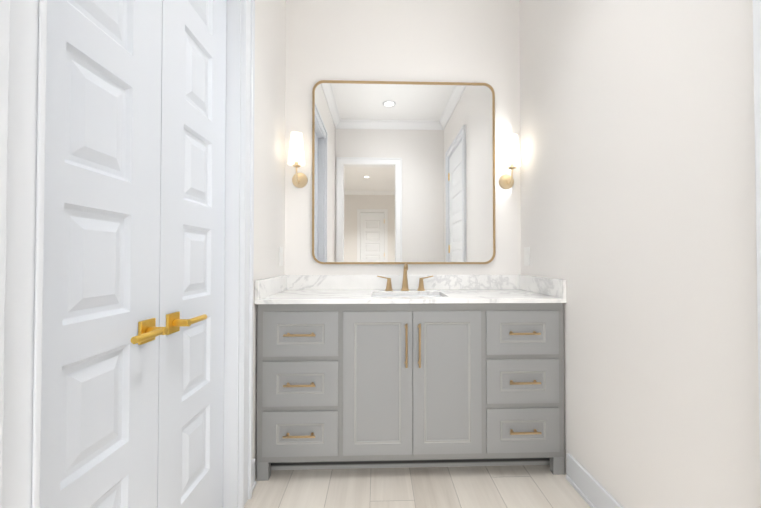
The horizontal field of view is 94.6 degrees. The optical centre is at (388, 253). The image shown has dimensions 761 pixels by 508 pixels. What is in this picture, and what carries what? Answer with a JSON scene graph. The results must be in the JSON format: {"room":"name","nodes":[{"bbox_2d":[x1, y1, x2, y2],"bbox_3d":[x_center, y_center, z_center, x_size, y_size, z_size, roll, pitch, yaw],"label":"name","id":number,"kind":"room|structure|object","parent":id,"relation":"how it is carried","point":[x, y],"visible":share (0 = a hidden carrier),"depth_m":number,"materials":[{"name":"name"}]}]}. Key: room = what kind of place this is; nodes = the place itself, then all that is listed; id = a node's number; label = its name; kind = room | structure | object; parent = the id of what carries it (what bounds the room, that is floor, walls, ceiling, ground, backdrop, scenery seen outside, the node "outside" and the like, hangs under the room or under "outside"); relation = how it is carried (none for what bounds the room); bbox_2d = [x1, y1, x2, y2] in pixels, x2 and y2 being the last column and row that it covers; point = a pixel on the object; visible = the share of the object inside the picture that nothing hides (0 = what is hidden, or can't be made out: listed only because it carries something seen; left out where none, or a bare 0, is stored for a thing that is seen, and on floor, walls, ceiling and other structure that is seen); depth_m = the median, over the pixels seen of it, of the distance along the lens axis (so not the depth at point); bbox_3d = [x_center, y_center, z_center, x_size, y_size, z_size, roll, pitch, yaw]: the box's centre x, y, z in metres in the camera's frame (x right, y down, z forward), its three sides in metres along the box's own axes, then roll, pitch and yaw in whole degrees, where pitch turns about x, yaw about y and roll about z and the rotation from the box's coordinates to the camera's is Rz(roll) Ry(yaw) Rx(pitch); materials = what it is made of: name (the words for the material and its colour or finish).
{"room":"bathroom","nodes":[
{"label":"bathroom","id":0,"kind":"room"},
{"bbox_2d":[252,0,285,478],"bbox_3d":[-0.693,-0.424,0.911,0.120,3.050,2.750,0,-1,-2],"label":"wall","id":1,"kind":"structure","parent":0,"point":[269,128],"depth_m":1.94,"materials":[{"name":"paint"}]},
{"bbox_2d":[40,0,167,507],"bbox_3d":[-0.679,-0.123,0.844,0.093,2.425,0.452,0,-1,-2],"label":"closet door","id":2,"kind":"structure","parent":1,"relation":"in","point":[102,330],"depth_m":0.85,"materials":[{"name":"paint"}]},
{"bbox_2d":[0,0,254,507],"bbox_3d":[-0.683,-0.164,1.073,0.150,2.535,1.104,0,-1,-2],"label":"trim","id":3,"kind":"structure","parent":1,"relation":"attached to","point":[23,30],"depth_m":0.60,"materials":[{"name":"paint"}]},
{"bbox_2d":[157,0,226,507],"bbox_3d":[-0.694,-0.116,1.300,0.093,2.425,0.452,0,-1,-2],"label":"closet door","id":4,"kind":"structure","parent":1,"relation":"in","point":[191,293],"depth_m":1.26,"materials":[{"name":"paint"}]},
{"bbox_2d":[255,275,285,298],"bbox_3d":[-0.655,0.181,1.985,0.020,0.095,0.543,0,-1,-2],"label":"backsplash","id":5,"kind":"structure","parent":1,"relation":"attached to","point":[263,287],"depth_m":1.89,"materials":[{"name":"white stone"}]},
{"bbox_2d":[285,0,520,274],"bbox_3d":[0.099,-0.403,2.372,1.796,3.050,0.120,0,-1,-2],"label":"wall","id":6,"kind":"structure","parent":0,"point":[472,41],"depth_m":2.32,"materials":[{"name":"paint"}]},
{"bbox_2d":[288,131,307,187],"bbox_3d":[-0.577,-0.593,2.214,0.108,0.322,0.154,0,-1,-2],"label":"sconce","id":7,"kind":"object","parent":6,"relation":"attached to","point":[296,157],"visible":1,"depth_m":2.17,"materials":[{"name":"white glass"}]},
{"bbox_2d":[286,275,517,290],"bbox_3d":[0.101,0.185,2.291,1.552,0.095,0.020,0,-1,-2],"label":"backsplash","id":8,"kind":"structure","parent":6,"relation":"attached to","point":[293,282],"depth_m":2.28,"materials":[{"name":"white stone"}]},
{"bbox_2d":[312,80,495,263],"bbox_3d":[0.101,-0.531,2.298,1.194,1.194,0.027,0,-1,-2],"label":"mirror","id":9,"kind":"object","parent":6,"relation":"attached to","point":[403,172],"visible":0.94,"depth_m":2.29,"materials":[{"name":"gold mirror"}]},
{"bbox_2d":[499,134,520,188],"bbox_3d":[0.784,-0.592,2.258,0.108,0.322,0.154,0,-1,-2],"label":"sconce","id":10,"kind":"object","parent":6,"relation":"attached to","point":[512,160],"visible":1,"depth_m":2.21,"materials":[{"name":"white glass"}]},
{"bbox_2d":[244,465,590,507],"bbox_3d":[0.050,1.093,-1.664,5.600,0.060,8.300,0,-1,-2],"label":"floor","id":11,"kind":"structure","parent":0,"point":[529,486],"depth_m":1.66,"materials":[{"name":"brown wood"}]},
{"bbox_2d":[254,299,566,480],"bbox_3d":[0.111,0.684,2.002,1.538,0.867,0.584,0,-1,-2],"label":"bathroom vanity","id":12,"kind":"object","parent":11,"relation":"on","point":[404,370],"depth_m":1.75,"materials":[{"name":"grey wood"}]},
{"bbox_2d":[254,291,557,302],"bbox_3d":[0.110,0.240,2.019,1.552,0.022,0.563,0,-1,-2],"label":"countertop","id":13,"kind":"structure","parent":12,"relation":"on","point":[283,296],"depth_m":1.87,"materials":[{"name":"white stone"}]},
{"bbox_2d":[378,263,433,290],"bbox_3d":[0.105,0.143,2.175,0.356,0.175,0.143,0,-1,-2],"label":"faucet","id":14,"kind":"object","parent":13,"relation":"on","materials":[{"name":"gold metal"}]},
{"bbox_2d":[374,291,441,294],"bbox_3d":[0.110,0.323,2.001,0.448,0.169,0.336,0,-1,-2],"label":"sink","id":15,"kind":"object","parent":13,"relation":"in","point":[375,292],"depth_m":2.15,"materials":[{"name":"white ceramic"}]},
{"bbox_2d":[520,0,759,507],"bbox_3d":[0.983,-0.423,0.965,0.120,3.050,2.750,0,-1,-2],"label":"wall","id":16,"kind":"structure","parent":0,"point":[638,188],"depth_m":1.23,"materials":[{"name":"paint"}]},
{"bbox_2d":[518,275,565,298],"bbox_3d":[0.876,0.181,2.035,0.020,0.095,0.543,0,-1,-2],"label":"backsplash","id":17,"kind":"structure","parent":16,"relation":"attached to","point":[544,286],"depth_m":1.97,"materials":[{"name":"white stone"}]},
{"bbox_2d":[566,453,622,507],"bbox_3d":[0.900,1.044,1.291,0.021,0.125,0.900,0,-1,-2],"label":"baseboard","id":18,"kind":"structure","parent":16,"relation":"attached to","point":[588,488],"depth_m":1.57,"materials":[{"name":"paint"}]},
{"bbox_2d":[753,0,760,507],"bbox_3d":[0.987,-0.175,0.361,0.150,2.535,1.000,0,-1,-2],"label":"door frame","id":19,"kind":"structure","parent":16,"relation":"attached to","point":[757,53],"depth_m":0.85,"materials":[{"name":"paint"}]}
]}

